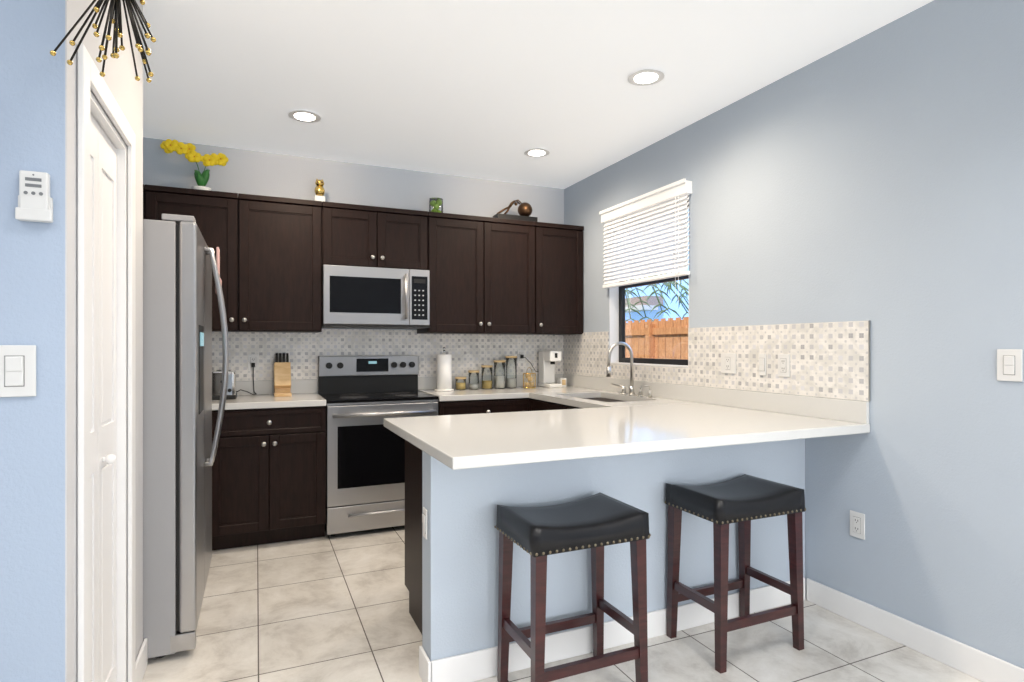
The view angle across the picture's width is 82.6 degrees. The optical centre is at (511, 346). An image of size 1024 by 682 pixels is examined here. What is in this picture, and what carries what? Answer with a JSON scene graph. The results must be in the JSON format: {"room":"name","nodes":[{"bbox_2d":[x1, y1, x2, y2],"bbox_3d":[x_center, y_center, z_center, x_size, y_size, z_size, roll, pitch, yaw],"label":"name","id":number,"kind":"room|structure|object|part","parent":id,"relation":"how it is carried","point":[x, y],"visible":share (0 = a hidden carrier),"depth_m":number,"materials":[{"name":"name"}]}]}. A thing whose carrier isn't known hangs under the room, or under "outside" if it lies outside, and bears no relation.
{"room":"kitchen","nodes":[
{"label":"kitchen","id":0,"kind":"room"},
{"bbox_2d":[0,0,64,681],"bbox_3d":[-2.262,-0.070,0.907,2.587,2.680,0.120,0,0,-24],"label":"wall","id":1,"kind":"structure","parent":0,"point":[32,428],"depth_m":1.35,"materials":[{"name":"blue paint"}]},
{"bbox_2d":[0,345,35,396],"bbox_3d":[-1.134,0.057,1.328,0.078,0.118,0.011,0,0,-24],"label":"light switch","id":2,"kind":"object","parent":1,"relation":"attached to","point":[17,370],"depth_m":1.33,"materials":[{"name":"white plastic"}]},
{"bbox_2d":[15,170,52,222],"bbox_3d":[-1.097,-0.344,1.339,0.068,0.113,0.022,0,0,-24],"label":"remote control","id":3,"kind":"object","parent":1,"relation":"attached to","point":[35,202],"visible":1,"depth_m":1.33,"materials":[{"name":"white plastic"}]},
{"bbox_2d":[65,0,142,681],"bbox_3d":[-1.309,-0.070,1.812,0.120,2.680,1.009,0,0,-24],"label":"wall","id":4,"kind":"structure","parent":0,"point":[125,87],"depth_m":1.54,"materials":[{"name":"white paint"}]},
{"bbox_2d":[90,113,116,681],"bbox_3d":[-1.240,0.295,1.749,0.069,1.926,0.510,0,0,-24],"label":"door","id":5,"kind":"structure","parent":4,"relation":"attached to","point":[103,408],"depth_m":1.81,"materials":[{"name":"white wood"}]},
{"bbox_2d":[77,44,134,681],"bbox_3d":[-1.266,0.258,1.738,0.134,2.025,0.680,0,0,-24],"label":"door frame","id":6,"kind":"structure","parent":4,"relation":"attached to","point":[88,75],"depth_m":1.85,"materials":[{"name":"white wood"}]},
{"bbox_2d":[143,137,563,392],"bbox_3d":[-1.218,-0.070,4.554,3.870,2.680,0.120,0,0,-24],"label":"wall","id":7,"kind":"structure","parent":0,"point":[241,171],"depth_m":4.47,"materials":[{"name":"blue paint"}]},
{"bbox_2d":[143,184,158,219],"bbox_3d":[-2.544,-0.555,3.714,0.521,0.910,0.349,0,0,-24],"label":"upper cabinet","id":8,"kind":"object","parent":7,"relation":"attached to","point":[150,192],"depth_m":3.65,"materials":[{"name":"brown wood"}]},
{"bbox_2d":[159,186,322,332],"bbox_3d":[-1.909,-0.555,3.993,1.123,0.910,0.349,0,0,-24],"label":"upper cabinet","id":9,"kind":"object","parent":7,"relation":"attached to","point":[271,248],"depth_m":3.91,"materials":[{"name":"brown wood"}]},
{"bbox_2d":[160,139,228,190],"bbox_3d":[-2.111,-1.185,3.878,0.402,0.348,0.120,0,0,-24],"label":"potted plant","id":10,"kind":"object","parent":9,"relation":"on","point":[188,151],"visible":1,"depth_m":3.87,"materials":[{"name":"yellow plant"}]},
{"bbox_2d":[323,201,430,271],"bbox_3d":[-1.046,-0.788,4.372,0.758,0.445,0.349,0,0,-24],"label":"upper cabinet","id":11,"kind":"object","parent":7,"relation":"attached to","point":[353,234],"depth_m":4.21,"materials":[{"name":"brown wood"}]},
{"bbox_2d":[314,179,324,200],"bbox_3d":[-1.392,-1.113,4.216,0.072,0.203,0.070,0,0,-24],"label":"owl figurine","id":12,"kind":"object","parent":11,"relation":"on","point":[319,190],"visible":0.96,"depth_m":4.19,"materials":[{"name":"gold plastic"}]},
{"bbox_2d":[322,265,429,328],"bbox_3d":[-1.025,-0.349,4.326,0.754,0.428,0.449,0,0,-24],"label":"over-the-range microwave","id":13,"kind":"object","parent":11,"relation":"attached to","point":[356,297],"visible":1,"depth_m":4.16,"materials":[{"name":"silver metal"}]},
{"bbox_2d":[417,212,546,334],"bbox_3d":[-0.258,-0.555,4.718,0.958,0.910,0.349,0,0,-24],"label":"upper cabinet","id":14,"kind":"object","parent":7,"relation":"attached to","point":[489,275],"depth_m":4.56,"materials":[{"name":"brown wood"}]},
{"bbox_2d":[429,198,442,212],"bbox_3d":[-0.595,-1.081,4.566,0.110,0.140,0.110,0,0,-24],"label":"glass","id":15,"kind":"object","parent":14,"relation":"on","point":[435,203],"visible":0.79,"depth_m":4.55,"materials":[{"name":"green glass"}]},
{"bbox_2d":[493,200,537,221],"bbox_3d":[0.026,-1.112,4.817,0.360,0.201,0.124,0,0,-24],"label":"decorative sculpture","id":16,"kind":"object","parent":14,"relation":"on","point":[525,210],"visible":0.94,"depth_m":4.80,"materials":[{"name":"brown metal"}]},
{"bbox_2d":[547,223,583,334],"bbox_3d":[0.300,-0.555,4.963,0.516,0.910,0.349,0,0,-24],"label":"upper cabinet","id":17,"kind":"object","parent":7,"relation":"attached to","point":[564,242],"depth_m":4.84,"materials":[{"name":"brown wood"}]},
{"bbox_2d":[143,0,933,188],"bbox_3d":[-0.698,-1.460,1.004,5.770,0.100,7.040,0,0,-24],"label":"ceiling","id":18,"kind":"structure","parent":0,"point":[494,90],"depth_m":2.99,"materials":[{"name":"white paint"}]},
{"bbox_2d":[50,0,155,82],"bbox_3d":[-0.781,-0.982,1.181,0.267,0.852,0.232,0,0,-24],"label":"pendant","id":19,"kind":"object","parent":18,"relation":"hanging from","point":[115,18],"visible":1,"depth_m":1.17,"materials":[{"name":"metal"}]},
{"bbox_2d":[288,110,320,122],"bbox_3d":[-1.264,-1.403,3.551,0.189,0.013,0.189,0,0,-30],"label":"recessed light","id":20,"kind":"object","parent":18,"relation":"in","point":[305,116],"depth_m":3.54,"materials":[{"name":"white"}]},
{"bbox_2d":[524,148,549,156],"bbox_3d":[0.180,-1.403,4.218,0.189,0.013,0.189,0,0,-30],"label":"recessed light","id":21,"kind":"object","parent":18,"relation":"in","point":[534,152],"depth_m":4.21,"materials":[{"name":"white"}]},
{"bbox_2d":[627,69,664,85],"bbox_3d":[0.698,-1.403,3.037,0.189,0.013,0.189,0,0,-30],"label":"recessed light","id":22,"kind":"object","parent":18,"relation":"in","point":[645,77],"depth_m":3.03,"materials":[{"name":"white"}]},
{"bbox_2d":[142,525,982,681],"bbox_3d":[1.134,1.320,1.808,9.770,0.100,7.040,0,0,-24],"label":"floor","id":23,"kind":"structure","parent":0,"point":[329,608],"depth_m":2.52,"materials":[{"name":"tile"}]},
{"bbox_2d":[143,214,228,658],"bbox_3d":[-1.798,0.367,2.661,0.907,1.805,0.911,0,0,-24],"label":"refrigerator","id":24,"kind":"object","parent":23,"relation":"on","point":[181,262],"visible":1,"depth_m":2.37,"materials":[{"name":"silver metal"}]},
{"bbox_2d":[215,247,221,295],"bbox_3d":[-1.422,-0.362,2.821,0.024,0.225,0.100,0,0,-24],"label":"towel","id":25,"kind":"object","parent":24,"relation":"hanging from","point":[217,257],"depth_m":2.79,"materials":[{"name":"fabric"}]},
{"bbox_2d":[212,410,219,550],"bbox_3d":[-2.320,0.831,3.660,0.890,0.878,0.629,0,0,-24],"label":"base cabinet","id":26,"kind":"object","parent":23,"relation":"on","point":[216,465],"depth_m":3.55,"materials":[{"name":"brown wood"}]},
{"bbox_2d":[220,406,325,549],"bbox_3d":[-1.682,0.831,3.940,0.750,0.878,0.629,0,0,-24],"label":"base cabinet","id":27,"kind":"object","parent":23,"relation":"on","point":[269,476],"depth_m":3.68,"materials":[{"name":"brown wood"}]},
{"bbox_2d":[212,379,325,409],"bbox_3d":[-2.031,0.320,3.781,1.516,0.140,0.638,0,0,-24],"label":"countertop","id":28,"kind":"structure","parent":27,"relation":"on","point":[304,392],"depth_m":3.97,"materials":[{"name":"white stone"}]},
{"bbox_2d":[212,370,236,399],"bbox_3d":[-1.932,0.256,3.904,0.156,0.186,0.283,0,0,-24],"label":"toaster","id":29,"kind":"object","parent":28,"relation":"on","point":[231,386],"visible":0.69,"depth_m":3.80,"materials":[{"name":"silver metal"}]},
{"bbox_2d":[237,363,256,394],"bbox_3d":[-1.875,0.233,4.117,0.130,0.226,0.114,0,0,-24],"label":"cord","id":30,"kind":"object","parent":29,"relation":"attached to","point":[253,365],"visible":0.98,"depth_m":4.16,"materials":[{"name":"black plastic"}]},
{"bbox_2d":[274,353,291,396],"bbox_3d":[-1.632,0.200,4.141,0.110,0.298,0.245,0,0,-24],"label":"knife block","id":31,"kind":"object","parent":28,"relation":"on","point":[282,378],"visible":1,"depth_m":4.12,"materials":[{"name":"brown wood"}]},
{"bbox_2d":[212,329,563,390],"bbox_3d":[-1.192,0.105,4.496,3.627,0.470,0.007,0,0,-24],"label":"wall","id":32,"kind":"structure","parent":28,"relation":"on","point":[468,351],"depth_m":4.57,"materials":[{"name":"tile"}]},
{"bbox_2d":[248,354,258,369],"bbox_3d":[-1.862,0.115,4.191,0.072,0.117,0.009,0,0,-24],"label":"outlet","id":33,"kind":"object","parent":32,"relation":"attached to","point":[252,358],"depth_m":4.19,"materials":[{"name":"grey plastic"}]},
{"bbox_2d":[517,350,524,362],"bbox_3d":[0.080,0.089,5.043,0.072,0.117,0.009,0,0,-24],"label":"outlet","id":34,"kind":"object","parent":32,"relation":"attached to","point":[519,352],"depth_m":5.04,"materials":[{"name":"grey plastic"}]},
{"bbox_2d":[318,355,437,536],"bbox_3d":[-0.976,0.672,4.213,0.758,1.195,0.676,0,0,-24],"label":"range","id":35,"kind":"object","parent":23,"relation":"on","point":[364,396],"visible":0.85,"depth_m":3.95,"materials":[{"name":"silver metal"}]},
{"bbox_2d":[405,440,421,633],"bbox_3d":[0.157,0.831,2.846,1.242,0.878,0.662,0,0,-24],"label":"base cabinet","id":36,"kind":"object","parent":23,"relation":"on","point":[413,455],"depth_m":2.70,"materials":[{"name":"brown wood"}]},
{"bbox_2d":[384,402,767,469],"bbox_3d":[0.193,0.370,2.591,1.307,0.040,1.090,0,0,-24],"label":"countertop","id":37,"kind":"structure","parent":36,"relation":"on","point":[646,417],"depth_m":2.33,"materials":[{"name":"white stone"}]},
{"bbox_2d":[520,342,869,441],"bbox_3d":[0.739,0.179,3.791,0.656,0.422,2.848,0,0,-24],"label":"countertop","id":38,"kind":"structure","parent":36,"relation":"on","point":[784,416],"depth_m":3.22,"materials":[{"name":"white stone"}]},
{"bbox_2d":[523,367,535,387],"bbox_3d":[0.145,0.263,4.869,0.110,0.172,0.110,0,0,-24],"label":"wire","id":39,"kind":"object","parent":38,"relation":"on","point":[528,384],"visible":1,"depth_m":4.85,"materials":[{"name":"gold metal"}]},
{"bbox_2d":[520,351,561,387],"bbox_3d":[0.246,0.194,4.967,0.267,0.310,0.262,0,0,-24],"label":"coffee maker","id":40,"kind":"object","parent":38,"relation":"on","point":[547,359],"visible":1,"depth_m":4.98,"materials":[{"name":"plastic"}]},
{"bbox_2d":[557,378,565,386],"bbox_3d":[0.431,0.311,5.032,0.055,0.075,0.072,0,0,-24],"label":"box","id":41,"kind":"object","parent":38,"relation":"on","point":[562,381],"visible":0.83,"depth_m":5.00,"materials":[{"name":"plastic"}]},
{"bbox_2d":[564,321,869,401],"bbox_3d":[1.041,0.059,3.909,0.009,0.379,2.820,0,0,-24],"label":"wall","id":42,"kind":"structure","parent":38,"relation":"on","point":[829,359],"depth_m":3.14,"materials":[{"name":"tile"}]},
{"bbox_2d":[721,353,735,373],"bbox_3d":[1.259,0.099,3.392,0.009,0.117,0.115,0,0,-24],"label":"outlet","id":43,"kind":"object","parent":42,"relation":"attached to","point":[728,362],"depth_m":3.38,"materials":[{"name":"grey plastic"}]},
{"bbox_2d":[759,354,765,374],"bbox_3d":[1.357,0.099,3.162,0.011,0.117,0.045,0,0,-24],"label":"light switch","id":44,"kind":"object","parent":42,"relation":"attached to","point":[762,357],"depth_m":3.16,"materials":[{"name":"grey plastic"}]},
{"bbox_2d":[778,354,789,376],"bbox_3d":[1.415,0.099,3.035,0.009,0.117,0.072,0,0,-24],"label":"outlet","id":45,"kind":"object","parent":42,"relation":"attached to","point":[783,359],"depth_m":3.03,"materials":[{"name":"grey plastic"}]},
{"bbox_2d":[438,398,527,415],"bbox_3d":[-0.298,0.831,4.524,0.727,0.878,0.672,0,0,-24],"label":"base cabinet","id":46,"kind":"object","parent":23,"relation":"on","point":[516,404],"depth_m":4.25,"materials":[{"name":"brown wood"}]},
{"bbox_2d":[418,375,527,400],"bbox_3d":[-0.322,0.320,4.532,0.690,0.140,0.638,0,0,-24],"label":"countertop","id":47,"kind":"structure","parent":46,"relation":"on","point":[428,385],"depth_m":4.49,"materials":[{"name":"white stone"}]},
{"bbox_2d":[435,347,453,390],"bbox_3d":[-0.532,0.178,4.572,0.150,0.342,0.150,0,0,-24],"label":"paper towel holder","id":48,"kind":"object","parent":47,"relation":"on","point":[444,372],"visible":1,"depth_m":4.52,"materials":[{"name":"white paper"}]},
{"bbox_2d":[455,377,465,389],"bbox_3d":[-0.411,0.298,4.668,0.090,0.102,0.090,0,0,-24],"label":"jar","id":49,"kind":"object","parent":47,"relation":"on","point":[461,385],"visible":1,"depth_m":4.65,"materials":[{"name":"clear glass"}]},
{"bbox_2d":[468,370,478,389],"bbox_3d":[-0.310,0.273,4.724,0.090,0.152,0.090,0,0,-24],"label":"jar","id":50,"kind":"object","parent":47,"relation":"on","point":[473,386],"visible":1,"depth_m":4.71,"materials":[{"name":"clear glass"}]},
{"bbox_2d":[481,365,492,388],"bbox_3d":[-0.205,0.253,4.770,0.096,0.192,0.096,0,0,-24],"label":"jar","id":51,"kind":"object","parent":47,"relation":"on","point":[486,384],"visible":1,"depth_m":4.74,"materials":[{"name":"clear glass"}]},
{"bbox_2d":[494,360,505,388],"bbox_3d":[-0.103,0.233,4.825,0.100,0.232,0.100,0,0,-24],"label":"jar","id":52,"kind":"object","parent":47,"relation":"on","point":[499,382],"visible":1,"depth_m":4.79,"materials":[{"name":"clear glass"}]},
{"bbox_2d":[505,356,516,387],"bbox_3d":[-0.007,0.216,4.879,0.100,0.266,0.100,0,0,-24],"label":"jar","id":53,"kind":"object","parent":47,"relation":"on","point":[511,382],"visible":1,"depth_m":4.86,"materials":[{"name":"clear glass"}]},
{"bbox_2d":[494,492,650,681],"bbox_3d":[0.217,0.935,2.154,0.483,0.669,0.346,0,0,-24],"label":"bar stool","id":54,"kind":"object","parent":23,"relation":"on","point":[597,523],"visible":1,"depth_m":2.09,"materials":[{"name":"black leather"}]},
{"bbox_3d":[0.217,0.647,2.154,0.483,0.092,0.346,0,0,-24],"label":"seat","id":55,"kind":"part","parent":54,"relation":"part of","materials":[{"name":"black leather"}]},
{"bbox_2d":[528,397,625,410],"bbox_3d":[0.637,0.831,3.993,0.680,0.878,1.178,0,0,-24],"label":"base cabinet","id":56,"kind":"object","parent":23,"relation":"on","point":[533,404],"depth_m":4.20,"materials":[{"name":"brown wood"}]},
{"bbox_2d":[664,474,805,673],"bbox_3d":[0.951,0.935,2.498,0.483,0.669,0.346,0,0,-24],"label":"bar stool","id":57,"kind":"object","parent":23,"relation":"on","point":[744,500],"visible":1,"depth_m":2.43,"materials":[{"name":"brown wood"}]},
{"bbox_3d":[0.951,0.647,2.498,0.483,0.092,0.346,0,0,-24],"label":"seat","id":58,"kind":"part","parent":57,"relation":"part of","materials":[{"name":"black leather"}]},
{"bbox_2d":[422,439,804,660],"bbox_3d":[0.563,0.831,2.595,1.938,0.878,0.120,0,0,-24],"label":"wall","id":59,"kind":"structure","parent":0,"point":[460,564],"depth_m":2.39,"materials":[{"name":"blue paint"}]},
{"bbox_2d":[422,507,427,539],"bbox_3d":[-0.331,0.670,2.203,0.011,0.110,0.050,0,0,-24],"label":"outlet","id":60,"kind":"object","parent":59,"relation":"attached to","point":[425,512],"depth_m":2.19,"materials":[{"name":"grey plastic"}]},
{"bbox_2d":[419,578,806,681],"bbox_3d":[0.568,1.215,2.521,1.914,0.110,0.017,0,0,-24],"label":"baseboard","id":61,"kind":"structure","parent":59,"relation":"attached to","point":[479,664],"depth_m":2.39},
{"bbox_2d":[625,317,688,359],"bbox_3d":[2.481,0.455,6.284,0.115,1.630,8.514,0,0,-24],"label":"fence","id":62,"kind":"object","parent":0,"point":[652,345],"depth_m":7.62,"materials":[{"name":"brown wood"}]},
{"bbox_2d":[564,0,1023,668],"bbox_3d":[1.889,-0.070,2.140,0.120,2.680,6.800,0,0,-24],"label":"wall","id":63,"kind":"structure","parent":0,"point":[874,178],"depth_m":2.51,"materials":[{"name":"blue paint"}]},
{"bbox_2d":[599,178,691,367],"bbox_3d":[0.967,-0.458,4.148,0.185,1.195,0.990,0,0,-24],"label":"window unit","id":64,"kind":"structure","parent":63,"relation":"in","point":[646,236],"depth_m":4.12,"materials":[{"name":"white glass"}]},
{"bbox_2d":[850,510,864,539],"bbox_3d":[1.584,0.820,2.672,0.009,0.117,0.072,0,0,-24],"label":"outlet","id":65,"kind":"object","parent":63,"relation":"attached to","point":[857,520],"depth_m":2.67,"materials":[{"name":"grey plastic"}]},
{"bbox_2d":[807,578,1023,681],"bbox_3d":[2.323,1.215,0.975,0.017,0.110,4.258,0,0,-24],"label":"baseboard","id":66,"kind":"structure","parent":63,"relation":"attached to","point":[939,647],"depth_m":2.42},
{"bbox_2d":[997,349,1022,381],"bbox_3d":[1.819,0.070,2.131,0.011,0.117,0.078,0,0,-24],"label":"light switch","id":67,"kind":"object","parent":63,"relation":"attached to","point":[1009,361],"depth_m":2.13,"materials":[{"name":"grey plastic"}]},
{"label":"outside","id":68,"kind":"structure","parent":0,"visible":0},
{"bbox_2d":[625,209,688,322],"bbox_3d":[2.902,-4.230,11.103,8.920,13.000,26.000,0,0,-24],"label":"sky","id":69,"kind":"structure","parent":68,"point":[669,305],"depth_m":17.88,"materials":[{"name":"blue"}]},
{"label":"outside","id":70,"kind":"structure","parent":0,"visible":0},
{"bbox_2d":[625,296,662,312],"bbox_3d":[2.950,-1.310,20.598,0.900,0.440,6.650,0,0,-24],"label":"house","id":71,"kind":"structure","parent":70,"point":[644,305],"depth_m":17.76,"materials":[{"name":"tile"}]},
{"bbox_2d":[625,272,688,321],"bbox_3d":[1.724,-0.127,10.217,3.694,2.794,3.844,0,0,-24],"label":"palm tree","id":72,"kind":"object","parent":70,"point":[655,286],"depth_m":10.10,"materials":[{"name":"plant"}]}
]}

